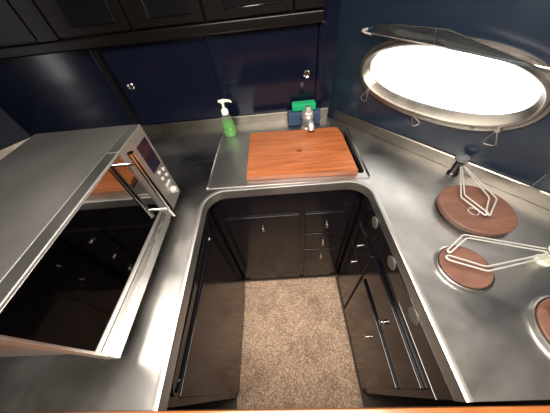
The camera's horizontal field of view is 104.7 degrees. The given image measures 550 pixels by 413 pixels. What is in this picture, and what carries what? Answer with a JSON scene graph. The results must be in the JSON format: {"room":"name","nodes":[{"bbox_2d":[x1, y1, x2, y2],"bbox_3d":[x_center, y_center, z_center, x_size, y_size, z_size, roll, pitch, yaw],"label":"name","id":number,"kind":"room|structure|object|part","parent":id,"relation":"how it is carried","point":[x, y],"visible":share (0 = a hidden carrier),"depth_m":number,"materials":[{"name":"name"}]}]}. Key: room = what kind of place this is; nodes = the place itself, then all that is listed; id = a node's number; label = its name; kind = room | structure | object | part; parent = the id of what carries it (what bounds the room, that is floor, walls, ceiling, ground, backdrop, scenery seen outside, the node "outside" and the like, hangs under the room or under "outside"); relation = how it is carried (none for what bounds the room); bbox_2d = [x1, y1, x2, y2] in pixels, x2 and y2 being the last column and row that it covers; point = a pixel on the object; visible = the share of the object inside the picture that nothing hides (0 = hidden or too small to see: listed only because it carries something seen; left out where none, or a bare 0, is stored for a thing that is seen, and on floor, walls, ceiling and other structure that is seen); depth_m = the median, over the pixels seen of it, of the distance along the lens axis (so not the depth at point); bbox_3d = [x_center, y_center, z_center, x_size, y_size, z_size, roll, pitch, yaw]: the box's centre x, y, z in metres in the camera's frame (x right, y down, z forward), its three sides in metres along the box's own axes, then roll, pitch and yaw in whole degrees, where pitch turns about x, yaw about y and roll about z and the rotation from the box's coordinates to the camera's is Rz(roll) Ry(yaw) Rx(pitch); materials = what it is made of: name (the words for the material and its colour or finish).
{"room":"ship interior","nodes":[
{"label":"ship interior","id":0,"kind":"room"},
{"bbox_2d":[0,108,30,148],"bbox_3d":[-2.394,0.637,0.446,0.048,1.950,3.350,26,57,25],"label":"wall","id":1,"kind":"structure","parent":0,"point":[11,132],"depth_m":1.17,"materials":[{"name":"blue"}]},
{"bbox_2d":[0,0,38,46],"bbox_3d":[-1.240,-0.863,0.690,0.475,0.569,0.050,-4,49,3],"label":"upper cabinet","id":2,"kind":"object","parent":1,"relation":"attached to","point":[13,30],"visible":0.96,"depth_m":0.84,"materials":[{"name":"black paint"}]},
{"bbox_2d":[0,0,340,136],"bbox_3d":[-0.632,-0.497,1.217,2.200,1.950,0.050,-4,49,3],"label":"wall","id":3,"kind":"structure","parent":0,"point":[66,91],"depth_m":1.07,"materials":[{"name":"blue paint"}]},
{"bbox_2d":[8,0,61,41],"bbox_3d":[-0.957,-0.885,0.676,0.083,0.569,0.050,-4,49,3],"label":"trim","id":4,"kind":"structure","parent":3,"relation":"attached to","point":[28,10],"depth_m":0.82,"materials":[{"name":"black paint"}]},
{"bbox_2d":[34,0,134,38],"bbox_3d":[-0.756,-0.898,0.665,0.310,0.569,0.056,-4,49,3],"label":"upper cabinet","id":5,"kind":"object","parent":3,"relation":"attached to","point":[68,18],"visible":0.99,"depth_m":0.82,"materials":[{"name":"black paint"}]},
{"bbox_3d":[-0.734,-0.864,0.670,0.188,0.452,0.010,-4,49,3],"label":"moulding","id":6,"kind":"part","parent":5,"relation":"part of","materials":[{"name":"black paint"}]},
{"bbox_3d":[-0.734,-0.864,0.670,0.178,0.448,0.004,-4,49,3],"label":"panel","id":7,"kind":"part","parent":5,"relation":"part of","materials":[{"name":"black paint"}]},
{"bbox_2d":[88,49,142,125],"bbox_3d":[-0.781,-0.573,1.063,0.030,0.363,0.032,-4,49,3],"label":"trim","id":8,"kind":"structure","parent":3,"relation":"attached to","point":[96,54],"depth_m":1.03,"materials":[{"name":"black paint"}]},
{"bbox_2d":[0,8,324,59],"bbox_3d":[-0.626,-0.713,0.896,1.655,0.042,0.046,-4,49,3],"label":"trim","id":9,"kind":"structure","parent":3,"relation":"attached to","point":[310,16],"depth_m":0.87,"materials":[{"name":"black paint"}]},
{"bbox_2d":[99,36,225,123],"bbox_3d":[-0.525,-0.598,1.055,0.476,0.358,0.014,-4,49,3],"label":"door","id":10,"kind":"structure","parent":3,"relation":"in","point":[169,80],"depth_m":1.03,"materials":[{"name":"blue paint"}]},
{"bbox_3d":[-0.714,-0.593,1.048,0.034,0.034,0.006,-4,49,3],"label":"ring pull","id":11,"kind":"part","parent":10,"relation":"part of","materials":[{"name":"silver metal"}]},
{"bbox_2d":[120,0,205,29],"bbox_3d":[-0.451,-0.921,0.650,0.296,0.569,0.056,-4,49,3],"label":"upper cabinet","id":12,"kind":"object","parent":3,"relation":"attached to","point":[142,14],"visible":0.99,"depth_m":0.82,"materials":[{"name":"black paint"}]},
{"bbox_3d":[-0.429,-0.887,0.655,0.164,0.448,0.004,-4,49,3],"label":"panel","id":13,"kind":"part","parent":12,"relation":"part of","materials":[{"name":"black paint"}]},
{"bbox_3d":[-0.429,-0.887,0.655,0.174,0.451,0.010,-4,49,3],"label":"moulding","id":14,"kind":"part","parent":12,"relation":"part of","materials":[{"name":"black paint"}]},
{"bbox_2d":[141,107,327,133],"bbox_3d":[-0.563,-0.458,1.216,1.712,0.050,0.009,-4,49,3],"label":"splash upstand","id":15,"kind":"object","parent":3,"relation":"attached to","point":[275,116],"visible":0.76,"depth_m":1.20,"materials":[{"name":"metal"}]},
{"bbox_2d":[201,0,292,21],"bbox_3d":[-0.126,-0.946,0.635,0.348,0.569,0.056,-4,49,3],"label":"upper cabinet","id":16,"kind":"object","parent":3,"relation":"attached to","point":[214,10],"visible":1,"depth_m":0.81,"materials":[{"name":"black paint"}]},
{"bbox_3d":[-0.104,-0.912,0.639,0.225,0.452,0.010,-4,49,3],"label":"moulding","id":17,"kind":"part","parent":16,"relation":"part of","materials":[{"name":"black paint"}]},
{"bbox_3d":[-0.104,-0.912,0.639,0.216,0.448,0.004,-4,49,3],"label":"panel","id":18,"kind":"part","parent":16,"relation":"part of","materials":[{"name":"black paint"}]},
{"bbox_2d":[205,23,318,116],"bbox_3d":[-0.043,-0.633,1.031,0.483,0.358,0.018,-4,49,3],"label":"door","id":19,"kind":"structure","parent":3,"relation":"in","point":[263,70],"depth_m":1.00,"materials":[{"name":"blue paint"}]},
{"bbox_3d":[0.153,-0.640,1.023,0.034,0.034,0.006,-4,49,3],"label":"ring pull","id":20,"kind":"part","parent":19,"relation":"part of","materials":[{"name":"silver metal"}]},
{"bbox_2d":[293,0,324,10],"bbox_3d":[0.111,-0.966,0.625,0.120,0.569,0.050,-4,49,3],"label":"upper cabinet","id":21,"kind":"object","parent":3,"relation":"attached to","point":[298,5],"visible":1,"depth_m":0.81,"materials":[{"name":"black paint"}]},
{"bbox_2d":[315,21,326,108],"bbox_3d":[0.216,-0.652,1.018,0.032,0.363,0.024,-4,49,3],"label":"trim","id":22,"kind":"structure","parent":3,"relation":"attached to","point":[322,32],"depth_m":0.98,"materials":[{"name":"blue paint"}]},
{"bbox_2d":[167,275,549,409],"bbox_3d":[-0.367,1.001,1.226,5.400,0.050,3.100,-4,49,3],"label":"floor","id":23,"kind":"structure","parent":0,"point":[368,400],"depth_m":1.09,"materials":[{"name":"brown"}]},
{"bbox_2d":[167,209,244,408],"bbox_3d":[-0.383,0.520,1.023,0.300,0.881,0.625,-4,49,3],"label":"base cabinet","id":24,"kind":"object","parent":23,"relation":"on","point":[208,363],"visible":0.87,"depth_m":0.85,"materials":[{"name":"black paint"}]},
{"bbox_3d":[-0.269,0.298,0.711,0.009,0.061,0.509,-4,49,3],"label":"grip moulding","id":25,"kind":"part","parent":24,"relation":"part of","materials":[{"name":"black paint"}]},
{"bbox_3d":[-0.278,0.261,0.721,0.010,0.106,0.620,-4,49,3],"label":"rail","id":26,"kind":"part","parent":24,"relation":"part of","materials":[{"name":"metal"}]},
{"bbox_2d":[209,189,363,280],"bbox_3d":[0.076,0.233,1.217,0.690,0.881,0.061,-4,49,3],"label":"base cabinet","id":27,"kind":"object","parent":23,"relation":"on","point":[306,234],"visible":1,"depth_m":1.07,"materials":[{"name":"black paint"}]},
{"bbox_3d":[-0.030,0.275,1.250,0.349,0.707,0.014,-4,49,3],"label":"door","id":28,"kind":"part","parent":27,"relation":"part of","materials":[{"name":"black paint"}]},
{"bbox_3d":[0.277,0.360,1.360,0.183,0.377,0.014,-4,49,3],"label":"drawer","id":29,"kind":"part","parent":27,"relation":"part of","materials":[{"name":"black paint"}]},
{"bbox_3d":[0.253,0.181,1.152,0.183,0.154,0.014,-4,49,3],"label":"drawer","id":30,"kind":"part","parent":27,"relation":"part of","materials":[{"name":"black paint"}]},
{"bbox_3d":[0.239,0.075,1.028,0.183,0.154,0.014,-4,49,3],"label":"drawer","id":31,"kind":"part","parent":27,"relation":"part of","materials":[{"name":"black paint"}]},
{"bbox_2d":[237,277,362,408],"bbox_3d":[0.118,0.861,1.248,0.651,0.014,0.876,-4,49,3],"label":"carpet","id":32,"kind":"object","parent":23,"relation":"on","point":[296,349],"visible":0.98,"depth_m":1.25,"materials":[{"name":"beige carpet"}]},
{"bbox_2d":[337,195,453,400],"bbox_3d":[0.546,0.449,0.978,0.314,0.883,0.625,-4,49,3],"label":"base cabinet","id":33,"kind":"object","parent":23,"relation":"on","point":[394,355],"visible":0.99,"depth_m":0.78,"materials":[{"name":"black paint"}]},
{"bbox_2d":[0,117,549,412],"bbox_3d":[-0.536,0.011,0.850,3.510,0.063,1.180,-4,49,3],"label":"countertop","id":34,"kind":"structure","parent":33,"relation":"on","point":[485,346],"depth_m":0.58,"materials":[{"name":"metal"}]},
{"bbox_2d":[0,137,29,159],"bbox_3d":[-1.837,0.071,0.907,0.009,0.050,1.417,26,57,25],"label":"splash upstand","id":35,"kind":"object","parent":34,"relation":"on","point":[5,151],"visible":0.33,"depth_m":1.19,"materials":[{"name":"metal"}]},
{"bbox_2d":[0,124,179,358],"bbox_3d":[-0.516,0.073,0.574,0.381,0.325,0.543,-4,49,3],"label":"microwave","id":36,"kind":"object","parent":34,"relation":"on","point":[85,214],"visible":1,"depth_m":0.46,"materials":[{"name":"metal"}]},
{"bbox_3d":[-0.401,0.017,0.400,0.027,0.002,0.390,-4,49,3],"label":"trim","id":37,"kind":"part","parent":36,"relation":"part of","materials":[{"name":"metal"}]},
{"bbox_3d":[-0.408,-0.188,0.576,0.027,0.002,0.136,-4,49,3],"label":"trim","id":38,"kind":"part","parent":36,"relation":"part of","materials":[{"name":"metal"}]},
{"bbox_3d":[-0.362,0.186,0.597,0.007,0.034,0.392,-4,49,3],"label":"trim","id":39,"kind":"part","parent":36,"relation":"part of","materials":[{"name":"metal"}]},
{"bbox_3d":[-0.395,-0.097,0.681,0.030,0.280,0.140,-4,49,3],"label":"control panel","id":40,"kind":"part","parent":36,"relation":"part of","materials":[{"name":"metal"}]},
{"bbox_3d":[-0.341,-0.052,0.607,0.016,0.242,0.016,-4,49,3],"label":"handle","id":41,"kind":"part","parent":36,"relation":"part of","materials":[{"name":"silver metal"}]},
{"bbox_2d":[218,99,236,136],"bbox_3d":[-0.241,-0.446,1.073,0.084,0.187,0.056,-4,49,3],"label":"soap bottle","id":42,"kind":"object","parent":34,"relation":"on","point":[229,129],"visible":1,"depth_m":1.08,"materials":[{"name":"green plastic"}]},
{"bbox_2d":[246,127,357,180],"bbox_3d":[0.103,-0.254,0.976,0.450,0.026,0.353,-4,49,3],"label":"chopping board","id":43,"kind":"object","parent":34,"relation":"on","point":[318,152],"visible":1,"depth_m":0.94,"materials":[{"name":"brown wood"}]},
{"bbox_2d":[287,108,320,125],"bbox_3d":[0.154,-0.481,1.138,0.172,0.073,0.052,-4,49,3],"label":"sponge","id":44,"kind":"object","parent":34,"relation":"on","point":[294,118],"visible":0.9,"depth_m":1.12,"materials":[{"name":"blue"}]},
{"bbox_2d":[292,100,315,111],"bbox_3d":[0.148,-0.523,1.099,0.122,0.036,0.050,-4,49,3],"label":"sponge","id":45,"kind":"object","parent":44,"relation":"on","point":[296,105],"visible":0.98,"depth_m":1.08,"materials":[{"name":"green"}]},
{"bbox_2d":[301,105,314,130],"bbox_3d":[0.166,-0.428,1.049,0.068,0.130,0.140,-4,49,3],"label":"tap","id":46,"kind":"object","parent":34,"relation":"on","point":[307,114],"visible":0.95,"depth_m":1.04,"materials":[{"name":"silver metal"}]},
{"bbox_3d":[0.162,-0.472,1.032,0.040,0.047,0.060,-4,49,3],"label":"lever","id":47,"kind":"part","parent":46,"relation":"part of","materials":[{"name":"silver metal"}]},
{"bbox_3d":[0.171,-0.408,1.044,0.036,0.051,0.102,-8,49,0],"label":"spout","id":48,"kind":"part","parent":46,"relation":"part of","materials":[{"name":"silver metal"}]},
{"bbox_3d":[0.518,0.165,0.581,0.140,0.016,0.140,-4,49,3],"label":"burner cover","id":49,"kind":"part","parent":34,"relation":"part of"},
{"bbox_2d":[446,153,497,215],"bbox_3d":[0.658,-0.071,0.723,0.106,0.084,0.265,-4,49,3],"label":"clamp","id":50,"kind":"object","parent":34,"relation":"on","point":[461,158],"visible":1,"depth_m":0.74,"materials":[{"name":"grey metal"}]},
{"bbox_3d":[0.684,-0.150,0.798,0.036,0.068,0.036,-4,49,3],"label":"post","id":51,"kind":"part","parent":50,"relation":"part of","materials":[{"name":"grey metal"}]},
{"bbox_3d":[0.681,-0.176,0.768,0.048,0.018,0.048,-4,49,3],"label":"knob","id":52,"kind":"part","parent":50,"relation":"part of","materials":[{"name":"grey metal"}]},
{"bbox_3d":[0.643,-0.065,0.718,0.054,0.006,0.239,6,51,12],"label":"wire arm","id":53,"kind":"part","parent":50,"relation":"part of","materials":[{"name":"silver metal"}]},
{"bbox_3d":[0.693,-0.060,0.707,0.051,0.006,0.244,7,51,12],"label":"wire arm","id":54,"kind":"part","parent":50,"relation":"part of","materials":[{"name":"silver metal"}]},
{"bbox_3d":[0.649,0.010,0.693,0.208,0.027,0.208,-4,49,3],"label":"burner cover","id":55,"kind":"part","parent":34,"relation":"part of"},
{"bbox_2d":[445,234,549,271],"bbox_3d":[0.604,0.123,0.577,0.291,0.064,0.112,-4,49,3],"label":"clamp","id":56,"kind":"object","parent":34,"relation":"on","point":[543,259],"visible":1,"depth_m":0.56,"materials":[{"name":"grey metal"}]},
{"bbox_3d":[0.590,0.144,0.550,0.264,0.005,0.049,-2,49,4],"label":"wire arm","id":57,"kind":"part","parent":56,"relation":"part of","materials":[{"name":"silver metal"}]},
{"bbox_3d":[0.598,0.102,0.585,0.252,0.005,0.060,-1,49,5],"label":"wire arm","id":58,"kind":"part","parent":56,"relation":"part of","materials":[{"name":"silver metal"}]},
{"bbox_3d":[0.730,0.134,0.564,0.036,0.048,0.036,-4,49,3],"label":"post","id":59,"kind":"part","parent":56,"relation":"part of","materials":[{"name":"grey metal"}]},
{"bbox_3d":[0.678,0.286,0.460,0.188,0.016,0.188,-4,49,3],"label":"burner cover","id":60,"kind":"part","parent":34,"relation":"part of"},
{"bbox_3d":[0.424,0.410,1.219,0.014,0.500,0.175,-4,49,3],"label":"door","id":61,"kind":"part","parent":33,"relation":"part of","materials":[{"name":"black paint"}]},
{"bbox_3d":[0.394,0.187,0.958,0.014,0.160,0.175,-4,49,3],"label":"drawer","id":62,"kind":"part","parent":33,"relation":"part of","materials":[{"name":"black paint"}]},
{"bbox_3d":[0.427,0.632,1.023,0.014,0.510,0.377,-4,49,3],"label":"door","id":63,"kind":"part","parent":33,"relation":"part of","materials":[{"name":"black paint"}]},
{"bbox_3d":[0.395,0.390,0.741,0.014,0.145,0.377,-4,49,3],"label":"drawer","id":64,"kind":"part","parent":33,"relation":"part of","materials":[{"name":"black paint"}]},
{"bbox_3d":[0.382,0.312,0.639,0.008,0.008,0.400,-4,49,3],"label":"moulding","id":65,"kind":"part","parent":33,"relation":"part of","materials":[{"name":"black paint"}]},
{"bbox_2d":[328,0,549,210],"bbox_3d":[1.267,0.278,0.339,0.053,1.950,3.060,-34,54,-21],"label":"wall","id":66,"kind":"structure","parent":0,"point":[522,154],"depth_m":0.71,"materials":[{"name":"blue paint"}]},
{"bbox_2d":[18,405,549,412],"bbox_3d":[-0.320,0.502,0.399,3.050,0.024,0.168,-4,49,3],"label":"wooden sill","id":67,"kind":"structure","parent":66,"relation":"attached to","point":[507,408],"depth_m":0.41,"materials":[{"name":"brown wood"}]},
{"bbox_2d":[333,109,549,210],"bbox_3d":[0.774,-0.102,0.759,0.009,0.050,1.440,-34,54,-21],"label":"splash upstand","id":68,"kind":"object","parent":66,"relation":"attached to","point":[507,184],"visible":1,"depth_m":0.83,"materials":[{"name":"metal"}]},
{"bbox_2d":[520,174,546,190],"bbox_3d":[0.827,-0.080,0.669,0.048,0.051,0.016,34,61,30],"label":"wire hook","id":69,"kind":"object","parent":68,"relation":"attached to","point":[546,174],"visible":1,"depth_m":0.68,"materials":[{"name":"grey metal"}]},
{"bbox_2d":[360,23,549,145],"bbox_3d":[0.555,-0.437,0.743,0.122,0.309,0.628,-34,54,-21],"label":"window","id":70,"kind":"structure","parent":66,"relation":"in","point":[401,35],"depth_m":0.68,"materials":[{"name":"metal"}]},
{"bbox_3d":[0.523,-0.494,0.659,0.004,0.029,0.520,-34,54,-21],"label":"hinge rod","id":71,"kind":"part","parent":70,"relation":"part of","materials":[{"name":"grey"}]},
{"bbox_3d":[0.514,-0.496,0.638,0.043,0.064,0.510,-34,54,-21],"label":"hinged pane","id":72,"kind":"part","parent":70,"relation":"part of","materials":[{"name":"grey"}]},
{"bbox_3d":[0.701,-0.218,0.683,0.004,0.047,0.039,-34,54,-21],"label":"ring handle","id":73,"kind":"part","parent":70,"relation":"part of","materials":[{"name":"grey metal"}]}
]}

